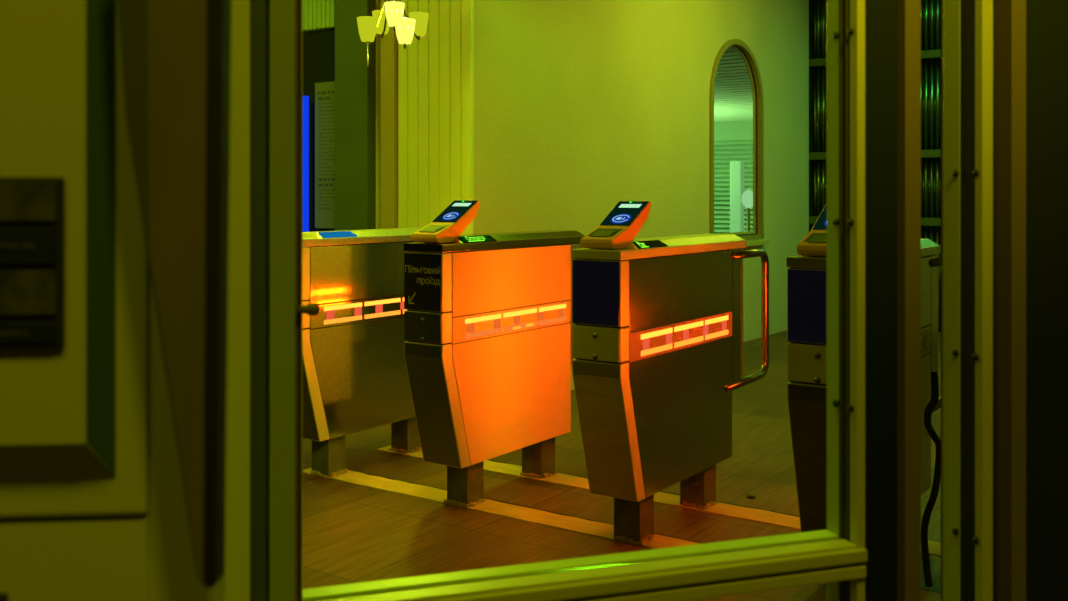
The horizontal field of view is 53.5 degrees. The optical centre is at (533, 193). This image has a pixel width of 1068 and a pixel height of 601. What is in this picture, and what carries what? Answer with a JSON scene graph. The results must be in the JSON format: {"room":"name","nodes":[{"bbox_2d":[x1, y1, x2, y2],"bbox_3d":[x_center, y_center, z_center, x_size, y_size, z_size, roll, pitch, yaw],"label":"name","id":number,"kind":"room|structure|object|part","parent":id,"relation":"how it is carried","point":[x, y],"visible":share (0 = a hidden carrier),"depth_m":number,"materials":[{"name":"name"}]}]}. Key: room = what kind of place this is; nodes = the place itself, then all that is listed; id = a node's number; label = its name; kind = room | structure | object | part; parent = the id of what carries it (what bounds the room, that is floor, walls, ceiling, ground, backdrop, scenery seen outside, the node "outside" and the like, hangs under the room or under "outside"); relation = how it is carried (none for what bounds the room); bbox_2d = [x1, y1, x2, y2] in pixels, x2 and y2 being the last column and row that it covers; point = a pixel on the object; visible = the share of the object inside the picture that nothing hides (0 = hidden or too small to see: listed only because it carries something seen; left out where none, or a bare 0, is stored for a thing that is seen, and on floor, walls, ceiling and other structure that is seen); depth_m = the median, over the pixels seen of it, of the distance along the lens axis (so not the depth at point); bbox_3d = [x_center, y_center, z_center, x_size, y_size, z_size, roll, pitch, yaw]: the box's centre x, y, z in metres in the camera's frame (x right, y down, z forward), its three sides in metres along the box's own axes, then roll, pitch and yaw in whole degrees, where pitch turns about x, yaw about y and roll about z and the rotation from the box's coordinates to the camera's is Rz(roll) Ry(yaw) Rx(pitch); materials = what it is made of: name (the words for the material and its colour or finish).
{"room":"metro station hall","nodes":[
{"label":"metro station hall","id":0,"kind":"room"},
{"bbox_2d":[302,28,334,32],"bbox_3d":[-2.410,-0.409,7.405,5.149,3.300,0.120,0,0,35],"label":"wall","id":1,"kind":"structure","parent":0,"point":[327,28],"depth_m":6.58,"materials":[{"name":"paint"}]},
{"bbox_2d":[302,0,334,231],"bbox_3d":[-1.402,-0.409,6.595,0.491,3.300,0.050,0,0,35],"label":"door","id":2,"kind":"structure","parent":1,"relation":"in","point":[318,47],"depth_m":6.57,"materials":[{"name":"painted metal"},{"name":"glass"}]},
{"bbox_2d":[315,81,334,228],"bbox_3d":[-1.258,-0.236,6.468,0.219,0.894,0.012,0,0,35],"label":"notice board","id":3,"kind":"object","parent":2,"relation":"attached to","point":[324,91],"visible":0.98,"depth_m":6.47,"materials":[{"name":"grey paper"}]},
{"bbox_2d":[335,0,375,230],"bbox_3d":[-1.048,-0.409,6.304,0.269,3.300,0.120,0,0,35],"label":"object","id":4,"kind":"structure","parent":1,"relation":"attached to","point":[355,81],"depth_m":6.24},
{"bbox_2d":[376,0,397,228],"bbox_3d":[-0.894,-0.409,6.239,0.230,3.300,0.050,0,0,35],"label":"trim","id":5,"kind":"structure","parent":1,"relation":"attached to","point":[387,46],"depth_m":6.19,"materials":[{"name":"beige wood"}]},
{"bbox_3d":[-0.928,-0.409,6.263,0.039,3.300,0.050,0,0,35],"label":"flat casing","id":6,"kind":"part","parent":5,"relation":"part of","materials":[{"name":"green"}]},
{"bbox_2d":[398,0,473,234],"bbox_3d":[-0.566,-0.409,6.026,0.547,3.300,0.022,0,0,35],"label":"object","id":7,"kind":"structure","parent":1,"relation":"attached to","point":[436,70],"depth_m":6.00,"materials":[{"name":"white wood"}]},
{"bbox_2d":[302,330,940,600],"bbox_3d":[2.750,1.291,7.929,13.000,0.100,20.000,0,0,35],"label":"floor","id":8,"kind":"structure","parent":0,"point":[352,533],"depth_m":4.15,"materials":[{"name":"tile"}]},
{"bbox_2d":[0,0,224,600],"bbox_3d":[-0.293,-0.009,0.622,0.210,2.500,0.048,0,0,-5],"label":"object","id":9,"kind":"structure","parent":8,"relation":"on","point":[93,503],"depth_m":0.61,"materials":[{"name":"yellow paint"}]},
{"bbox_3d":[-0.323,0.245,0.606,0.040,0.032,0.009,0,0,-5],"label":"lock plate","id":10,"kind":"part","parent":9,"relation":"part of","materials":[{"name":"black metal"}]},
{"bbox_2d":[0,177,64,347],"bbox_3d":[-0.305,0.038,0.594,0.081,0.096,0.006,0,0,-5],"label":"sign","id":11,"kind":"object","parent":9,"relation":"attached to","point":[32,209],"visible":1,"depth_m":0.59,"materials":[{"name":"black"}]},
{"bbox_3d":[-0.323,-0.459,0.602,0.137,1.201,0.014,0,0,-5],"label":"panel","id":12,"kind":"part","parent":9,"relation":"part of","materials":[{"name":"yellow paint"}]},
{"bbox_3d":[-0.312,-0.536,0.613,0.134,1.446,0.113,0,0,35],"label":"raised panel","id":13,"kind":"part","parent":9,"relation":"part of","materials":[{"name":"yellow paint"}]},
{"bbox_3d":[-0.312,0.565,0.614,0.172,0.751,0.003,0,0,-5],"label":"raised panel","id":14,"kind":"part","parent":9,"relation":"part of","materials":[{"name":"yellow paint"}]},
{"bbox_2d":[117,0,231,587],"bbox_3d":[-0.204,0.039,0.598,0.062,0.361,0.016,0,0,0],"label":"hanging fin","id":15,"kind":"object","parent":9,"relation":"attached to","point":[176,54],"visible":1,"depth_m":0.59,"materials":[{"name":"metal"}]},
{"bbox_3d":[-0.199,0.038,0.597,0.033,0.358,0.014,0,0,0],"label":"fin plate","id":16,"kind":"part","parent":15,"relation":"part of","materials":[{"name":"metal"}]},
{"bbox_2d":[302,96,308,231],"bbox_3d":[-1.409,0.319,6.533,0.140,1.844,0.140,0,0,35],"label":"tube","id":17,"kind":"object","parent":8,"relation":"on","point":[305,99],"visible":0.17,"depth_m":6.52,"materials":[{"name":"blue"}]},
{"bbox_2d":[302,227,422,477],"bbox_3d":[-0.769,0.704,4.908,0.200,1.075,1.034,0,0,35],"label":"turnstile","id":18,"kind":"object","parent":8,"relation":"on","point":[355,378],"visible":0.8,"depth_m":4.70,"materials":[{"name":"silver"}]},
{"bbox_3d":[-1.027,0.817,4.541,0.183,0.481,0.120,0,0,35],"label":"panel","id":19,"kind":"part","parent":18,"relation":"part of","materials":[{"name":"grey metal"}]},
{"bbox_3d":[-0.711,0.524,4.827,0.006,0.098,0.827,0,0,35],"label":"light panel","id":20,"kind":"part","parent":18,"relation":"part of","materials":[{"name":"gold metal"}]},
{"bbox_3d":[-0.711,0.349,4.827,0.006,0.244,0.827,0,0,35],"label":"panel","id":21,"kind":"part","parent":18,"relation":"part of","materials":[{"name":"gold metal"}]},
{"bbox_3d":[-0.711,0.819,4.827,0.006,0.483,0.827,0,0,35],"label":"panel","id":22,"kind":"part","parent":18,"relation":"part of","materials":[{"name":"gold metal"}]},
{"bbox_2d":[404,200,584,508],"bbox_3d":[-0.134,0.634,4.462,0.201,1.214,1.034,0,0,35],"label":"turnstile","id":23,"kind":"object","parent":8,"relation":"on","point":[488,317],"visible":1,"depth_m":4.22,"materials":[{"name":"silver"}]},
{"bbox_3d":[-0.425,0.510,4.047,0.185,0.110,0.004,0,0,35],"label":"service plate","id":24,"kind":"part","parent":23,"relation":"part of","materials":[{"name":"grey metal"}]},
{"bbox_3d":[-0.392,0.817,4.096,0.183,0.481,0.120,0,0,35],"label":"panel","id":25,"kind":"part","parent":23,"relation":"part of","materials":[{"name":"grey metal"}]},
{"bbox_3d":[-0.076,0.819,4.382,0.006,0.483,0.827,0,0,35],"label":"panel","id":26,"kind":"part","parent":23,"relation":"part of","materials":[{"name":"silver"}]},
{"bbox_3d":[-0.076,0.349,4.382,0.006,0.244,0.827,0,0,35],"label":"panel","id":27,"kind":"part","parent":23,"relation":"part of","materials":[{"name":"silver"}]},
{"bbox_3d":[-0.076,0.524,4.382,0.006,0.098,0.827,0,0,35],"label":"light panel","id":28,"kind":"part","parent":23,"relation":"part of","materials":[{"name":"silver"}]},
{"bbox_2d":[225,0,867,600],"bbox_3d":[0.035,-0.009,1.037,0.654,2.500,0.067,0,0,-18],"label":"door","id":29,"kind":"structure","parent":8,"relation":"on","point":[263,487],"depth_m":0.94,"materials":[{"name":"beige paint"}]},
{"bbox_3d":[-0.198,0.102,0.932,0.018,0.012,0.011,0,0,-18],"label":"latch knob","id":30,"kind":"part","parent":29,"relation":"part of","materials":[{"name":"brown metal"}]},
{"bbox_3d":[0.026,0.385,1.039,0.640,0.032,0.057,0,0,-18],"label":"cross rail","id":31,"kind":"part","parent":29,"relation":"part of","materials":[{"name":"beige paint"}]},
{"bbox_2d":[865,0,896,600],"bbox_3d":[0.366,-0.009,1.142,0.048,2.500,0.018,0,0,-18],"label":"door frame","id":32,"kind":"structure","parent":29,"relation":"attached to","point":[880,15],"depth_m":1.13,"materials":[{"name":"black paint"}]},
{"bbox_2d":[302,468,940,600],"bbox_3d":[0.705,1.239,3.590,4.170,0.004,0.155,0,0,35],"label":"trim","id":33,"kind":"structure","parent":8,"relation":"on","point":[581,525],"depth_m":4.11,"materials":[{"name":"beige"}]},
{"bbox_2d":[377,445,940,556],"bbox_3d":[0.991,1.239,3.998,4.170,0.004,0.157,0,0,35],"label":"trim","id":34,"kind":"structure","parent":8,"relation":"on","point":[663,497],"depth_m":4.22,"materials":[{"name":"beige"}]},
{"bbox_2d":[572,201,768,545],"bbox_3d":[0.571,0.634,4.109,0.213,1.214,1.263,0,0,35],"label":"turnstile","id":35,"kind":"object","parent":8,"relation":"on","point":[657,365],"visible":1,"depth_m":3.77,"materials":[{"name":"silver"}]},
{"bbox_3d":[0.210,0.510,3.602,0.185,0.110,0.004,0,0,35],"label":"service plate","id":36,"kind":"part","parent":35,"relation":"part of","materials":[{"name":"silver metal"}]},
{"bbox_3d":[0.244,0.817,3.651,0.183,0.481,0.120,0,0,35],"label":"panel","id":37,"kind":"part","parent":35,"relation":"part of","materials":[{"name":"metal"}]},
{"bbox_3d":[0.560,0.349,3.937,0.006,0.244,0.827,0,0,35],"label":"panel","id":38,"kind":"part","parent":35,"relation":"part of","materials":[{"name":"metal"}]},
{"bbox_3d":[0.560,0.524,3.937,0.006,0.098,0.827,0,0,35],"label":"light panel","id":39,"kind":"part","parent":35,"relation":"part of","materials":[{"name":"silver"}]},
{"bbox_3d":[0.560,0.819,3.937,0.006,0.483,0.827,0,0,35],"label":"panel","id":40,"kind":"part","parent":35,"relation":"part of","materials":[{"name":"metal"}]},
{"bbox_3d":[0.887,0.515,4.406,0.033,0.561,0.412,0,0,35],"label":"guard rail","id":41,"kind":"part","parent":35,"relation":"part of","materials":[{"name":"silver metal"}]},
{"bbox_2d":[730,161,743,232],"bbox_3d":[2.971,0.381,15.500,0.240,1.720,0.200,0,0,35],"label":"column","id":42,"kind":"structure","parent":8,"relation":"on","point":[736,167],"depth_m":15.45,"materials":[{"name":"green"}]},
{"bbox_2d":[741,190,752,230],"bbox_3d":[3.038,0.592,15.000,0.240,1.297,0.234,0,0,35],"label":"globe lamp","id":43,"kind":"object","parent":8,"relation":"on","point":[747,196],"visible":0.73,"depth_m":14.95,"materials":[{"name":"white glass"}]},
{"bbox_3d":[3.038,0.074,15.000,0.200,0.260,0.200,0,0,35],"label":"globe","id":44,"kind":"part","parent":43,"relation":"part of","materials":[{"name":"white glass"}]},
{"bbox_3d":[3.038,0.717,15.000,0.240,1.047,0.234,0,0,35],"label":"stem","id":45,"kind":"part","parent":43,"relation":"part of","materials":[{"name":"gold metal"}]},
{"bbox_2d":[747,493,755,497],"bbox_3d":[0.888,1.233,4.330,0.037,0.016,0.037,0,0,35],"label":"pebble","id":46,"kind":"object","parent":8,"relation":"on","point":[750,495],"visible":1,"depth_m":4.32,"materials":[{"name":"stone"}]},
{"bbox_2d":[787,203,940,586],"bbox_3d":[1.206,0.634,3.664,0.213,1.214,1.263,0,0,35],"label":"turnstile","id":47,"kind":"object","parent":8,"relation":"on","point":[807,272],"visible":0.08,"depth_m":3.21,"materials":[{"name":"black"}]},
{"bbox_3d":[0.846,0.510,3.157,0.185,0.110,0.004,0,0,35],"label":"service plate","id":48,"kind":"part","parent":47,"relation":"part of","materials":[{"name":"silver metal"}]},
{"bbox_3d":[0.880,0.817,3.205,0.183,0.481,0.120,0,0,35],"label":"panel","id":49,"kind":"part","parent":47,"relation":"part of","materials":[{"name":"grey metal"}]},
{"bbox_3d":[1.196,0.819,3.491,0.006,0.483,0.827,0,0,35],"label":"panel","id":50,"kind":"part","parent":47,"relation":"part of","materials":[{"name":"metal"}]},
{"bbox_3d":[1.196,0.349,3.491,0.006,0.244,0.827,0,0,35],"label":"panel","id":51,"kind":"part","parent":47,"relation":"part of","materials":[{"name":"metal"}]},
{"bbox_3d":[1.196,0.524,3.491,0.006,0.098,0.827,0,0,35],"label":"light panel","id":52,"kind":"part","parent":47,"relation":"part of","materials":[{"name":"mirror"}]},
{"bbox_3d":[1.523,0.515,3.961,0.033,0.561,0.412,0,0,35],"label":"guard rail","id":53,"kind":"part","parent":47,"relation":"part of","materials":[{"name":"silver metal"}]},
{"bbox_2d":[921,371,940,586],"bbox_3d":[1.259,0.901,3.345,0.059,0.659,0.145,0,0,27],"label":"cable","id":54,"kind":"object","parent":8,"relation":"on","point":[933,402],"visible":0.96,"depth_m":3.32,"materials":[{"name":"black rubber"}]},
{"bbox_2d":[474,0,808,389],"bbox_3d":[1.118,-0.409,8.004,0.058,3.300,5.150,0,0,35],"label":"wall","id":55,"kind":"structure","parent":0,"point":[582,108],"depth_m":7.30,"materials":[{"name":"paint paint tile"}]},
{"bbox_2d":[709,39,769,246],"bbox_3d":[1.674,-0.419,8.734,0.125,1.711,1.088,0,0,35],"label":"window","id":56,"kind":"structure","parent":55,"relation":"in","point":[755,237],"depth_m":9.08,"materials":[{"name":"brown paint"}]},
{"bbox_3d":[1.637,-0.442,8.772,0.020,1.586,0.952,0,0,35],"label":"sash","id":57,"kind":"part","parent":56,"relation":"part of","materials":[{"name":"glass"}]},
{"bbox_3d":[1.689,0.414,8.724,0.090,0.043,1.088,0,0,35],"label":"sill","id":58,"kind":"part","parent":56,"relation":"part of","materials":[{"name":"beige paint"}]},
{"bbox_2d":[809,0,940,331],"bbox_3d":[5.882,-0.409,7.963,7.908,3.300,0.250,0,0,35],"label":"wall","id":59,"kind":"structure","parent":0,"point":[930,9],"depth_m":9.59,"materials":[{"name":"black"}]},
{"bbox_3d":[5.883,-0.409,7.964,7.908,3.300,0.249,0,0,35],"label":"wall panel","id":60,"kind":"part","parent":59,"relation":"part of","materials":[{"name":"black"}]},
{"bbox_3d":[3.543,-1.249,9.498,2.200,0.070,0.080,0,0,35],"label":"shutter rail","id":61,"kind":"part","parent":59,"relation":"part of","materials":[{"name":"green"}]},
{"bbox_3d":[3.543,-0.359,9.498,2.200,0.070,0.080,0,0,35],"label":"shutter rail","id":62,"kind":"part","parent":59,"relation":"part of","materials":[{"name":"green"}]},
{"bbox_3d":[3.543,0.251,9.498,2.200,0.070,0.080,0,0,35],"label":"shutter rail","id":63,"kind":"part","parent":59,"relation":"part of","materials":[{"name":"grey"}]},
{"bbox_2d":[814,0,940,58],"bbox_3d":[3.553,-1.654,9.566,2.103,0.810,0.045,0,0,35],"label":"shutter","id":64,"kind":"object","parent":59,"relation":"attached to","point":[930,9],"depth_m":9.59,"materials":[{"name":"metal"}]},
{"bbox_2d":[814,58,940,151],"bbox_3d":[3.553,-0.804,9.566,2.103,0.890,0.045,0,0,35],"label":"shutter","id":65,"kind":"object","parent":59,"relation":"attached to","point":[930,67],"depth_m":9.59,"materials":[{"name":"metal"}]},
{"bbox_2d":[814,158,940,217],"bbox_3d":[3.553,-0.054,9.566,2.103,0.610,0.045,0,0,35],"label":"shutter","id":66,"kind":"object","parent":59,"relation":"attached to","point":[930,167],"depth_m":9.57,"materials":[{"name":"metal"}]},
{"bbox_2d":[921,226,940,331],"bbox_3d":[3.553,0.746,9.566,2.103,0.990,0.045,0,0,35],"label":"shutter","id":67,"kind":"object","parent":59,"relation":"attached to","point":[933,233],"depth_m":9.52,"materials":[{"name":"metal"}]},
{"bbox_2d":[1026,0,1067,600],"bbox_3d":[1.099,-0.409,1.428,1.200,3.300,0.110,0,0,-18],"label":"wall","id":68,"kind":"structure","parent":0,"point":[1046,20],"depth_m":1.20,"materials":[{"name":"black"}]},
{"bbox_2d":[897,0,992,600],"bbox_3d":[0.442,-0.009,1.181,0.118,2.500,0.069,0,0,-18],"label":"door","id":69,"kind":"structure","parent":68,"relation":"in","point":[966,25],"depth_m":1.17,"materials":[{"name":"brown"}]},
{"bbox_2d":[993,0,1025,600],"bbox_3d":[0.534,-0.009,1.191,0.020,2.500,0.030,0,0,-18],"label":"trim","id":70,"kind":"structure","parent":68,"relation":"attached to","point":[1009,16],"depth_m":1.18,"materials":[{"name":"brown"}]},
{"bbox_3d":[3.639,-2.109,9.199,13.000,0.100,16.900,0,0,35],"label":"ceiling","id":71,"kind":"structure","parent":0,"visible":0},
{"bbox_2d":[357,0,428,65],"bbox_3d":[-0.696,-1.336,5.225,0.299,1.445,0.540,0,0,3],"label":"chandelier","id":72,"kind":"object","parent":71,"relation":"hanging from","point":[380,21],"visible":1,"depth_m":5.15,"materials":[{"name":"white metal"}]},
{"bbox_3d":[-0.802,-0.791,5.100,0.095,0.114,0.095,0,0,13],"label":"lamp shade","id":73,"kind":"part","parent":72,"relation":"part of","materials":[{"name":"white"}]},
{"bbox_3d":[-0.753,-0.881,5.175,0.010,0.342,0.188,0,0,33],"label":"arm","id":74,"kind":"part","parent":72,"relation":"part of","materials":[{"name":"gold metal"}]},
{"bbox_3d":[-0.782,-0.881,5.450,0.095,0.114,0.095,0,0,-32],"label":"lamp shade","id":75,"kind":"part","parent":72,"relation":"part of","materials":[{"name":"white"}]},
{"bbox_3d":[-0.743,-0.926,5.351,0.010,0.253,0.224,0,0,-21],"label":"arm","id":76,"kind":"part","parent":72,"relation":"part of","materials":[{"name":"gold metal"}]},
{"bbox_3d":[-0.685,-0.880,5.200,0.095,0.114,0.095,0,0,-32],"label":"lamp shade","id":77,"kind":"part","parent":72,"relation":"part of","materials":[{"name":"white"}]},
{"bbox_3d":[-0.656,-0.869,5.125,0.010,0.368,0.276,0,0,-21],"label":"arm","id":78,"kind":"part","parent":72,"relation":"part of","materials":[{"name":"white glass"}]},
{"bbox_3d":[-0.609,-0.766,5.000,0.095,0.114,0.095,0,0,-32],"label":"lamp shade","id":79,"kind":"part","parent":72,"relation":"part of","materials":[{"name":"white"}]},
{"bbox_3d":[-0.645,-0.917,5.325,0.010,0.271,0.199,0,0,38],"label":"arm","id":80,"kind":"part","parent":72,"relation":"part of","materials":[{"name":"glass"}]},
{"bbox_3d":[-0.586,-0.863,5.400,0.095,0.114,0.095,0,0,13],"label":"lamp shade","id":81,"kind":"part","parent":72,"relation":"part of","materials":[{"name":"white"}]},
{"label":"outside","id":82,"kind":"structure","parent":0,"visible":0},
{"bbox_2d":[714,121,752,232],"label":"window","id":83,"kind":"structure","parent":82,"point":[734,130],"depth_m":18.35,"materials":[{"name":"green"}]},
{"bbox_2d":[714,47,752,121],"bbox_3d":[0.542,-1.274,13.536,6.950,0.070,11.150,0,0,35],"label":"ceiling slats","id":84,"kind":"structure","parent":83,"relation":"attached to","point":[733,96],"depth_m":12.74,"materials":[{"name":"white"}]},
{"bbox_2d":[714,140,752,233],"bbox_3d":[3.673,0.116,18.048,6.700,2.050,0.075,0,0,35],"label":"window blind","id":85,"kind":"object","parent":83,"relation":"attached to","point":[720,142],"visible":0.14,"depth_m":18.29,"materials":[{"name":"green"}]}
]}

